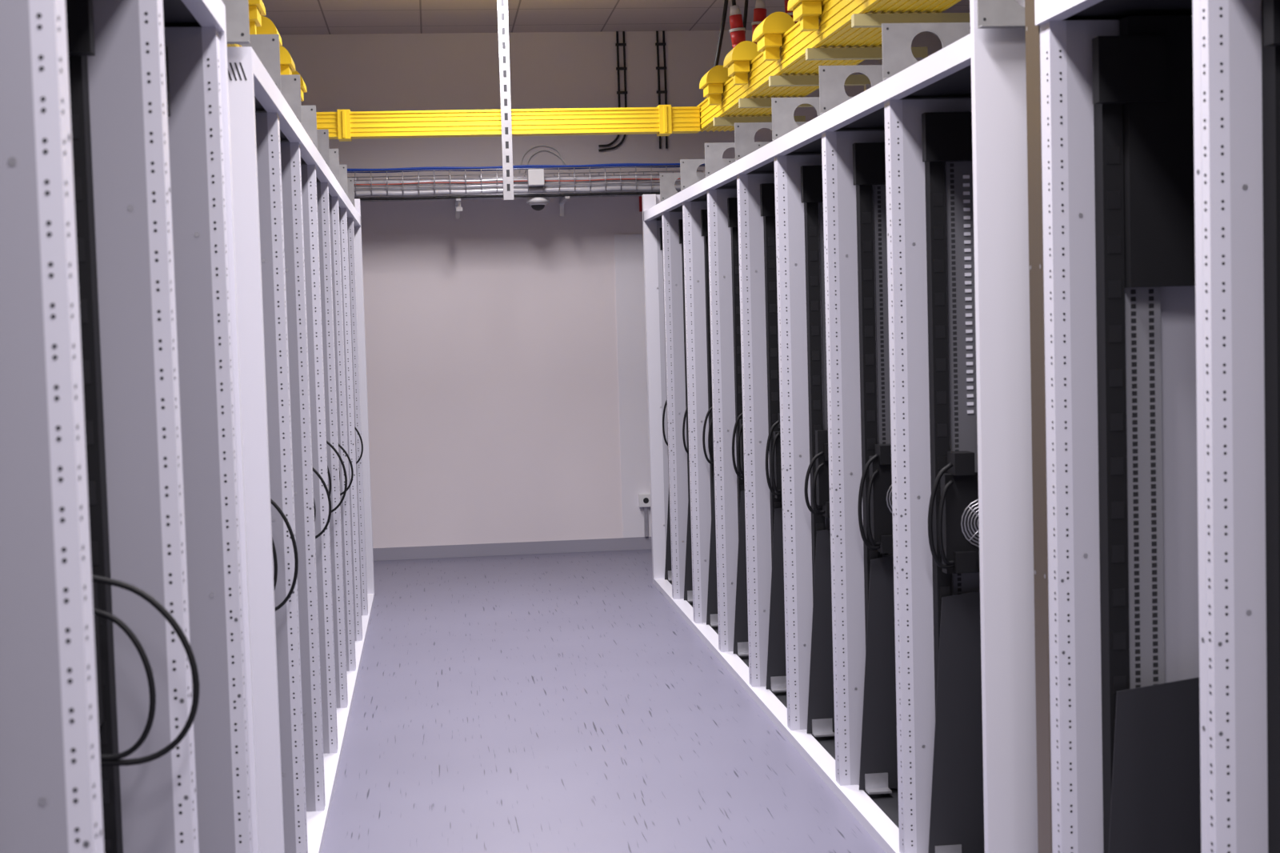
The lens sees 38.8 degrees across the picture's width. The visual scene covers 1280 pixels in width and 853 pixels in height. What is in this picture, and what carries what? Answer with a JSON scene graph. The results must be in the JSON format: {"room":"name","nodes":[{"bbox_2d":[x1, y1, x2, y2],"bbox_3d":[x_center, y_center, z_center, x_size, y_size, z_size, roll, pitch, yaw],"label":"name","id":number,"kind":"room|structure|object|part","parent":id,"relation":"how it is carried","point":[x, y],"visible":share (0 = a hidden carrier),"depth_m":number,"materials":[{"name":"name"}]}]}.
{"room":"server room","nodes":[
{"label":"server room","id":0,"kind":"room"},
{"bbox_2d":[321,548,885,852],"bbox_3d":[0.013,1.337,4.762,6.440,0.100,15.540,-2,3,-6],"label":"floor","id":1,"kind":"structure","parent":0,"point":[555,702],"depth_m":6.93,"materials":[{"name":"plastic"}]},
{"bbox_2d":[0,0,99,852],"bbox_3d":[-1.103,0.399,1.589,1.100,2.200,0.775,-2,3,-6],"label":"rack","id":2,"kind":"object","parent":1,"relation":"on","point":[48,797],"visible":1,"depth_m":1.98,"materials":[{"name":"grey metal"}]},
{"bbox_2d":[60,0,199,852],"bbox_3d":[-1.177,0.357,2.360,1.130,2.200,0.775,-2,3,-6],"label":"rack","id":3,"kind":"object","parent":1,"relation":"on","point":[141,650],"visible":0.66,"depth_m":2.74,"materials":[{"name":"grey metal"}]},
{"bbox_2d":[160,0,252,852],"bbox_3d":[-1.281,0.314,3.143,1.100,2.200,0.805,-2,3,-6],"label":"rack","id":4,"kind":"object","parent":1,"relation":"on","point":[190,30],"visible":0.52,"depth_m":3.52,"materials":[{"name":"grey metal"}]},
{"bbox_2d":[219,4,259,852],"bbox_3d":[-1.329,0.292,3.558,1.100,2.200,0.029,-2,3,-6],"label":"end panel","id":5,"kind":"object","parent":4,"relation":"attached to","point":[222,35],"visible":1,"depth_m":3.59,"materials":[{"name":"white paint"}]},
{"bbox_2d":[252,49,307,852],"bbox_3d":[-1.433,0.239,4.511,1.110,2.200,0.789,-2,3,-6],"label":"rack","id":6,"kind":"object","parent":1,"relation":"on","point":[267,96],"visible":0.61,"depth_m":4.92,"materials":[{"name":"white metal"}]},
{"bbox_2d":[227,46,284,852],"bbox_3d":[-1.391,0.262,4.103,1.100,2.200,0.030,-2,3,-6],"label":"end panel","id":7,"kind":"object","parent":6,"relation":"attached to","point":[239,58],"visible":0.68,"depth_m":4.14,"materials":[{"name":"white paint"}]},
{"bbox_2d":[221,0,249,43],"bbox_3d":[-1.050,-0.925,4.019,0.360,0.155,0.032,-2,3,-6],"label":"bracket","id":8,"kind":"object","parent":7,"relation":"attached to","point":[237,11],"visible":0.22,"depth_m":4.05,"materials":[{"name":"metal"}]},
{"bbox_2d":[238,34,280,91],"bbox_3d":[-1.147,-0.971,4.862,0.360,0.155,0.032,-2,3,-6],"label":"bracket","id":9,"kind":"object","parent":6,"relation":"on","point":[266,46],"visible":0.17,"depth_m":4.89,"materials":[{"name":"metal"}]},
{"bbox_2d":[255,93,328,852],"bbox_3d":[-1.528,0.197,5.294,1.100,2.200,0.789,-2,3,-6],"label":"rack","id":10,"kind":"object","parent":1,"relation":"on","point":[317,817],"visible":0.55,"depth_m":5.71,"materials":[{"name":"white metal"}]},
{"bbox_2d":[280,74,301,123],"bbox_3d":[-1.237,-1.014,5.646,0.360,0.155,0.032,-2,3,-6],"label":"bracket","id":11,"kind":"object","parent":10,"relation":"on","point":[290,87],"visible":0.17,"depth_m":5.67,"materials":[{"name":"metal"}]},
{"bbox_2d":[280,125,340,815],"bbox_3d":[-1.612,0.154,6.078,1.111,2.200,0.789,-2,3,-6],"label":"rack","id":12,"kind":"object","parent":1,"relation":"on","point":[308,150],"visible":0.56,"depth_m":6.49,"materials":[{"name":"white metal"}]},
{"bbox_2d":[300,105,317,149],"bbox_3d":[-1.327,-1.057,6.429,0.360,0.155,0.032,-2,3,-6],"label":"bracket","id":13,"kind":"object","parent":12,"relation":"on","point":[309,119],"visible":0.14,"depth_m":6.46,"materials":[{"name":"metal"}]},
{"bbox_2d":[300,150,350,758],"bbox_3d":[-1.692,0.111,6.863,1.131,2.200,0.789,-2,3,-6],"label":"rack","id":14,"kind":"object","parent":1,"relation":"on","point":[322,172],"visible":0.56,"depth_m":7.27,"materials":[{"name":"white metal"}]},
{"bbox_2d":[316,129,329,167],"bbox_3d":[-1.417,-1.099,7.213,0.360,0.155,0.032,-2,3,-6],"label":"bracket","id":15,"kind":"object","parent":14,"relation":"on","point":[322,135],"visible":0.15,"depth_m":7.24,"materials":[{"name":"metal"}]},
{"bbox_2d":[316,168,358,711],"bbox_3d":[-1.787,0.068,7.646,1.121,2.200,0.789,-2,3,-6],"label":"rack","id":16,"kind":"object","parent":1,"relation":"on","point":[334,187],"visible":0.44,"depth_m":8.05,"materials":[{"name":"white metal"}]},
{"bbox_2d":[328,148,339,183],"bbox_3d":[-1.506,-1.142,7.997,0.360,0.155,0.032,-2,3,-6],"label":"bracket","id":17,"kind":"object","parent":16,"relation":"on","point":[334,153],"visible":0.11,"depth_m":8.02,"materials":[{"name":"metal"}]},
{"bbox_2d":[328,185,364,674],"bbox_3d":[-1.887,0.025,8.429,1.100,2.200,0.789,-2,3,-6],"label":"rack","id":18,"kind":"object","parent":1,"relation":"on","point":[359,643],"visible":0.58,"depth_m":8.84,"materials":[{"name":"white metal"}]},
{"bbox_2d":[339,164,347,196],"bbox_3d":[-1.596,-1.185,8.780,0.360,0.155,0.032,-2,3,-6],"label":"bracket","id":19,"kind":"object","parent":18,"relation":"on","point":[342,168],"visible":0.12,"depth_m":8.81,"materials":[{"name":"metal"}]},
{"bbox_2d":[338,197,369,643],"bbox_3d":[-1.975,-0.018,9.213,1.105,2.200,0.789,-2,3,-6],"label":"rack","id":20,"kind":"object","parent":1,"relation":"on","point":[350,211],"visible":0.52,"depth_m":9.62,"materials":[{"name":"grey metal"}]},
{"bbox_2d":[347,177,354,206],"bbox_3d":[-1.686,-1.228,9.564,0.360,0.155,0.032,-2,3,-6],"label":"bracket","id":21,"kind":"object","parent":20,"relation":"on","point":[350,186],"visible":0.12,"depth_m":9.59,"materials":[{"name":"metal"}]},
{"bbox_3d":[-2.076,-1.359,9.496,0.540,0.446,0.080,-2,3,-6],"label":"support","id":22,"kind":"object","parent":20,"relation":"on","visible":0},
{"bbox_2d":[226,44,241,47],"bbox_3d":[-1.434,-1.395,4.588,0.318,0.147,11.580,-2,3,-6],"label":"tray","id":23,"kind":"object","parent":22,"relation":"on","point":[227,45],"visible":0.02,"depth_m":6.97,"materials":[{"name":"yellow plastic"}]},
{"bbox_2d":[248,0,265,34],"bbox_3d":[-1.534,-1.605,7.024,0.150,0.191,0.260,-2,3,-6],"label":"fiber horn","id":24,"kind":"object","parent":23,"relation":"attached to","point":[257,9],"visible":0.38,"depth_m":6.98,"materials":[{"name":"yellow plastic"}]},
{"bbox_2d":[256,15,282,46],"bbox_3d":[-1.623,-1.648,7.808,0.150,0.191,0.260,-2,3,-6],"label":"fiber horn","id":25,"kind":"object","parent":23,"relation":"attached to","point":[268,27],"visible":0.32,"depth_m":7.68,"materials":[{"name":"yellow plastic"}]},
{"bbox_2d":[279,46,295,75],"bbox_3d":[-1.713,-1.691,8.592,0.150,0.191,0.260,-2,3,-6],"label":"fiber horn","id":26,"kind":"object","parent":23,"relation":"attached to","point":[287,66],"visible":0.32,"depth_m":8.47,"materials":[{"name":"yellow plastic"}]},
{"bbox_2d":[292,71,307,100],"bbox_3d":[-1.803,-1.734,9.376,0.150,0.191,0.260,-2,3,-6],"label":"fiber horn","id":27,"kind":"object","parent":23,"relation":"attached to","point":[303,88],"visible":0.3,"depth_m":9.30,"materials":[{"name":"yellow plastic"}]},
{"bbox_2d":[353,198,374,620],"bbox_3d":[-2.069,-0.110,9.993,1.100,2.300,0.789,-2,3,-6],"label":"rack","id":28,"kind":"object","parent":1,"relation":"on","point":[357,221],"visible":0.04,"depth_m":10.41,"materials":[{"name":"grey metal"}]},
{"bbox_2d":[360,203,375,597],"bbox_3d":[-2.116,-0.133,10.411,1.100,2.300,0.049,-2,3,-6],"label":"end panel","id":29,"kind":"object","parent":28,"relation":"attached to","point":[360,203],"visible":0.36,"depth_m":10.47,"materials":[{"name":"white paint"}]},
{"bbox_2d":[642,194,682,603],"bbox_3d":[0.640,-0.209,10.392,1.100,2.300,0.816,-2,3,-6],"label":"rack","id":30,"kind":"object","parent":1,"relation":"on","point":[653,229],"visible":0.24,"depth_m":10.70,"materials":[{"name":"grey metal"}]},
{"bbox_2d":[642,194,662,583],"bbox_3d":[0.592,-0.232,10.812,1.100,2.300,0.029,-2,3,-6],"label":"end panel","id":31,"kind":"object","parent":30,"relation":"attached to","point":[658,196],"visible":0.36,"depth_m":10.74,"materials":[{"name":"white paint"}]},
{"bbox_2d":[660,191,707,628],"bbox_3d":[0.734,-0.115,9.584,1.100,2.200,0.816,-2,3,-6],"label":"rack","id":32,"kind":"object","parent":1,"relation":"on","point":[674,248],"visible":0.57,"depth_m":9.88,"materials":[{"name":"grey metal"}]},
{"bbox_2d":[660,172,705,201],"bbox_3d":[0.289,-1.301,9.866,0.360,0.155,0.032,-2,3,-6],"label":"bracket","id":33,"kind":"object","parent":32,"relation":"on","point":[667,180],"visible":0.38,"depth_m":9.86,"materials":[{"name":"metal"}]},
{"bbox_2d":[713,116,805,126],"bbox_3d":[0.674,-1.459,9.885,0.540,0.446,0.080,-2,3,-6],"label":"support","id":34,"kind":"object","parent":32,"relation":"on","point":[718,121],"visible":0.26,"depth_m":9.84,"materials":[{"name":"beige"}]},
{"bbox_2d":[680,177,736,657],"bbox_3d":[0.827,-0.071,8.774,1.100,2.200,0.816,-2,3,-6],"label":"rack","id":35,"kind":"object","parent":1,"relation":"on","point":[706,625],"visible":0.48,"depth_m":9.07,"materials":[{"name":"grey metal"}]},
{"bbox_2d":[680,158,735,190],"bbox_3d":[0.382,-1.257,9.056,0.360,0.155,0.032,-2,3,-6],"label":"bracket","id":36,"kind":"object","parent":35,"relation":"on","point":[688,167],"visible":0.38,"depth_m":9.05,"materials":[{"name":"metal"}]},
{"bbox_2d":[738,97,813,107],"bbox_3d":[0.767,-1.414,9.075,0.540,0.446,0.080,-2,3,-6],"label":"support","id":37,"kind":"object","parent":35,"relation":"on","point":[763,102],"visible":0.12,"depth_m":9.02,"materials":[{"name":"beige plastic"}]},
{"bbox_2d":[705,161,774,693],"bbox_3d":[0.920,-0.026,7.963,1.100,2.200,0.816,-2,3,-6],"label":"rack","id":38,"kind":"object","parent":1,"relation":"on","point":[723,205],"visible":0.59,"depth_m":8.26,"materials":[{"name":"white metal"}]},
{"bbox_2d":[704,141,771,177],"bbox_3d":[0.475,-1.212,8.245,0.360,0.155,0.032,-2,3,-6],"label":"bracket","id":39,"kind":"object","parent":38,"relation":"on","point":[714,151],"visible":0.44,"depth_m":8.24,"materials":[{"name":"metal"}]},
{"bbox_2d":[768,74,871,91],"bbox_3d":[0.860,-1.370,8.264,0.540,0.446,0.080,-2,3,-6],"label":"support","id":40,"kind":"object","parent":38,"relation":"on","point":[852,79],"visible":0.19,"depth_m":8.22,"materials":[{"name":"beige metal"}]},
{"bbox_2d":[735,141,821,736],"bbox_3d":[1.013,0.018,7.153,1.100,2.200,0.816,-2,3,-6],"label":"rack","id":41,"kind":"object","parent":1,"relation":"on","point":[768,687],"visible":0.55,"depth_m":7.44,"materials":[{"name":"white metal"}]},
{"bbox_2d":[734,121,807,160],"bbox_3d":[0.568,-1.168,7.435,0.360,0.155,0.032,-2,3,-6],"label":"bracket","id":42,"kind":"object","parent":41,"relation":"on","point":[745,133],"visible":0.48,"depth_m":7.43,"materials":[{"name":"metal"}]},
{"bbox_2d":[805,47,927,61],"bbox_3d":[0.953,-1.326,7.454,0.540,0.446,0.080,-2,3,-6],"label":"support","id":43,"kind":"object","parent":41,"relation":"on","point":[919,54],"visible":0.36,"depth_m":7.41,"materials":[{"name":"beige"}]},
{"bbox_2d":[772,116,884,793],"bbox_3d":[1.106,0.062,6.342,1.100,2.200,0.816,-2,3,-6],"label":"rack","id":44,"kind":"object","parent":1,"relation":"on","point":[800,179],"visible":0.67,"depth_m":6.63,"materials":[{"name":"white metal"}]},
{"bbox_2d":[771,96,853,140],"bbox_3d":[0.661,-1.124,6.624,0.360,0.155,0.032,-2,3,-6],"label":"bracket","id":45,"kind":"object","parent":44,"relation":"on","point":[783,122],"visible":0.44,"depth_m":6.62,"materials":[{"name":"metal"}]},
{"bbox_2d":[851,12,970,27],"bbox_3d":[1.046,-1.281,6.644,0.540,0.446,0.080,-2,3,-6],"label":"support","id":46,"kind":"object","parent":44,"relation":"on","point":[858,20],"visible":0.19,"depth_m":6.60,"materials":[{"name":"beige"}]},
{"bbox_2d":[696,0,961,131],"bbox_3d":[1.148,-1.484,4.879,0.318,0.147,11.580,-2,3,-6],"label":"tray","id":47,"kind":"object","parent":46,"relation":"on","point":[834,30],"visible":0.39,"depth_m":7.81,"materials":[{"name":"yellow plastic"}]},
{"bbox_2d":[699,64,731,105],"bbox_3d":[0.410,-1.815,9.705,0.150,0.191,0.260,-2,3,-6],"label":"fiber horn","id":48,"kind":"object","parent":47,"relation":"attached to","point":[712,82],"visible":0.83,"depth_m":9.61,"materials":[{"name":"yellow plastic"}]},
{"bbox_2d":[723,40,761,84],"bbox_3d":[0.503,-1.770,8.894,0.150,0.191,0.260,-2,3,-6],"label":"fiber horn","id":49,"kind":"object","parent":47,"relation":"attached to","point":[738,60],"visible":0.88,"depth_m":8.80,"materials":[{"name":"yellow plastic"}]},
{"bbox_2d":[752,11,795,60],"bbox_3d":[0.596,-1.726,8.084,0.150,0.191,0.260,-2,3,-6],"label":"fiber horn","id":50,"kind":"object","parent":47,"relation":"attached to","point":[768,34],"visible":0.9,"depth_m":7.99,"materials":[{"name":"yellow plastic"}]},
{"bbox_2d":[787,0,823,31],"bbox_3d":[0.689,-1.682,7.273,0.150,0.191,0.260,-2,3,-6],"label":"fiber horn","id":51,"kind":"object","parent":47,"relation":"attached to","point":[807,12],"visible":0.89,"depth_m":7.24,"materials":[{"name":"yellow plastic"}]},
{"bbox_2d":[820,80,971,852],"bbox_3d":[1.199,0.106,5.532,1.100,2.200,0.816,-2,3,-6],"label":"rack","id":52,"kind":"object","parent":1,"relation":"on","point":[856,170],"visible":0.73,"depth_m":5.82,"materials":[{"name":"white metal"}]},
{"bbox_2d":[818,64,882,115],"bbox_3d":[0.754,-1.079,5.814,0.360,0.155,0.032,-2,3,-6],"label":"bracket","id":53,"kind":"object","parent":52,"relation":"on","point":[832,78],"visible":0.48,"depth_m":5.81,"materials":[{"name":"metal"}]},
{"bbox_2d":[883,33,984,852],"bbox_3d":[1.292,0.151,4.721,1.100,2.200,0.816,-2,3,-6],"label":"rack","id":54,"kind":"object","parent":1,"relation":"on","point":[930,148],"visible":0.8,"depth_m":5.01,"materials":[{"name":"white metal"}]},
{"bbox_2d":[881,22,970,80],"bbox_3d":[0.847,-1.035,5.003,0.360,0.155,0.032,-2,3,-6],"label":"bracket","id":55,"kind":"object","parent":54,"relation":"on","point":[897,38],"visible":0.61,"depth_m":5.00,"materials":[{"name":"metal"}]},
{"bbox_2d":[969,0,1038,852],"bbox_3d":[1.342,0.096,4.266,1.100,2.360,0.089,-2,3,-6],"label":"end panel","id":56,"kind":"object","parent":54,"relation":"attached to","point":[998,74],"depth_m":4.22,"materials":[{"name":"white paint"}]},
{"bbox_3d":[0.947,-0.987,4.133,0.360,0.155,0.032,-2,3,-6],"label":"cable bracket","id":57,"kind":"part","parent":56,"relation":"part of","materials":[{"name":"grey metal"}]},
{"bbox_2d":[1034,0,1208,852],"bbox_3d":[1.435,0.219,3.479,1.100,2.200,0.786,-2,3,-6],"label":"rack","id":58,"kind":"object","parent":1,"relation":"on","point":[1121,91],"visible":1,"depth_m":3.72,"materials":[{"name":"grey metal"}]},
{"bbox_2d":[1024,0,1069,852],"bbox_3d":[1.388,0.170,3.911,1.093,2.250,0.084,-2,3,-6],"label":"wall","id":59,"kind":"structure","parent":58,"relation":"attached to","point":[1033,70],"depth_m":3.83,"materials":[{"name":"brown metal"}]},
{"bbox_2d":[1200,0,1279,852],"bbox_3d":[1.522,0.261,2.713,1.100,2.200,0.756,-2,3,-6],"label":"rack","id":60,"kind":"object","parent":1,"relation":"on","point":[1240,39],"visible":1,"depth_m":2.98,"materials":[{"name":"white metal"}]},
{"bbox_2d":[280,30,942,547],"bbox_3d":[-0.915,-0.883,12.302,6.440,3.510,0.128,-2,3,-6],"label":"wall","id":61,"kind":"structure","parent":0,"point":[490,331],"depth_m":12.25,"materials":[{"name":"paint"}]},
{"bbox_2d":[372,536,651,560],"bbox_3d":[-0.860,0.830,12.339,6.198,0.084,0.012,-2,3,-6],"label":"baseboard","id":62,"kind":"structure","parent":61,"relation":"attached to","point":[638,542],"depth_m":12.33,"materials":[{"name":"grey"}]},
{"bbox_2d":[347,163,704,218],"bbox_3d":[-0.848,-1.542,11.952,2.605,0.304,0.523,-2,3,-6],"label":"cable tray","id":63,"kind":"object","parent":61,"relation":"attached to","point":[564,188],"visible":0.69,"depth_m":11.73,"materials":[{"name":"metal"}]},
{"bbox_2d":[456,200,462,211],"bbox_3d":[-1.166,-1.436,11.723,0.040,0.096,0.030,-2,3,-6],"label":"clamp","id":64,"kind":"object","parent":63,"relation":"hanging from","point":[458,208],"visible":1,"depth_m":11.71,"materials":[{"name":"metal"}]},
{"bbox_2d":[527,168,544,185],"bbox_3d":[-0.668,-1.600,11.679,0.104,0.104,0.050,-2,3,-6],"label":"junction box","id":65,"kind":"object","parent":63,"relation":"attached to","point":[535,176],"visible":1,"depth_m":11.65,"materials":[{"name":"white plastic"}]},
{"bbox_2d":[526,197,549,210],"bbox_3d":[-0.663,-1.444,11.820,0.150,0.080,0.150,-2,3,-6],"label":"security camera","id":66,"kind":"object","parent":63,"relation":"attached to","point":[536,203],"visible":1,"depth_m":11.77,"materials":[{"name":"white plastic"}]},
{"bbox_2d":[519,144,569,171],"bbox_3d":[-0.645,-1.801,12.214,0.346,0.180,0.008,-2,3,-6],"label":"cable loop","id":67,"kind":"object","parent":61,"relation":"attached to","point":[560,156],"visible":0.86,"depth_m":12.21,"materials":[{"name":"grey plastic"}]},
{"bbox_2d":[598,31,627,151],"bbox_3d":[-0.188,-2.255,12.239,0.206,0.800,0.025,-2,3,-6],"label":"cable","id":68,"kind":"object","parent":61,"relation":"attached to","point":[618,92],"visible":0.72,"depth_m":12.24,"materials":[{"name":"black plastic"}]},
{"bbox_2d":[639,196,642,211],"bbox_3d":[0.011,-1.525,12.307,0.035,0.140,0.016,-2,3,-6],"label":"wall sign","id":69,"kind":"object","parent":61,"relation":"attached to","point":[640,197],"visible":0.43,"depth_m":12.30,"materials":[{"name":"red"}]},
{"bbox_2d":[638,492,650,536],"bbox_3d":[0.041,0.605,12.405,0.090,0.295,0.046,-2,3,-6],"label":"wall socket","id":70,"kind":"object","parent":61,"relation":"attached to","point":[644,499],"depth_m":12.38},
{"bbox_2d":[655,30,667,148],"bbox_3d":[0.148,-2.273,12.277,0.070,0.788,0.025,-2,3,-6],"label":"cable","id":71,"kind":"object","parent":61,"relation":"attached to","point":[658,68],"visible":0.76,"depth_m":12.26,"materials":[{"name":"black plastic"}]},
{"bbox_2d":[261,0,970,35],"bbox_3d":[-0.088,-2.256,4.554,6.440,0.080,15.540,-2,3,-6],"label":"ceiling","id":72,"kind":"structure","parent":0,"point":[289,17],"depth_m":11.49,"materials":[{"name":"tile"}]},
{"bbox_2d":[496,0,513,199],"bbox_3d":[-0.766,-1.910,10.332,0.140,1.240,0.120,-2,3,-6],"label":"hanger","id":73,"kind":"object","parent":72,"relation":"hanging from","point":[502,5],"depth_m":10.31,"materials":[{"name":"white metal"}]},
{"bbox_2d":[316,104,699,141],"bbox_3d":[-0.794,-1.739,10.415,2.282,0.164,0.150,-2,3,-6],"label":"duct","id":74,"kind":"object","parent":72,"relation":"hanging from","point":[662,120],"visible":0.79,"depth_m":10.37,"materials":[{"name":"yellow plastic"}]},
{"bbox_2d":[713,0,748,66],"bbox_3d":[0.496,-2.175,9.841,0.241,0.721,0.172,-2,3,-6],"label":"cable","id":75,"kind":"object","parent":72,"relation":"hanging from","point":[726,2],"depth_m":9.77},
{"bbox_2d":[728,0,745,47],"bbox_3d":[0.496,-2.345,9.561,0.108,0.730,0.086,0,4,25],"label":"plug","id":76,"kind":"object","parent":72,"relation":"hanging from","point":[737,31],"visible":0.8,"depth_m":9.54,"materials":[{"name":"red plastic"}]},
{"bbox_2d":[751,0,766,44],"bbox_3d":[0.630,-2.393,9.619,0.091,0.731,0.086,-2,3,-6],"label":"plug","id":77,"kind":"object","parent":72,"relation":"hanging from","point":[760,10],"visible":0.48,"depth_m":9.60,"materials":[{"name":"red plastic"}]},
{"bbox_2d":[784,0,797,23],"bbox_3d":[0.790,-2.423,9.535,0.085,0.731,0.086,-2,3,-6],"label":"plug","id":78,"kind":"object","parent":72,"relation":"hanging from","point":[790,13],"visible":0.17,"depth_m":9.52,"materials":[{"name":"red plastic"}]}
]}

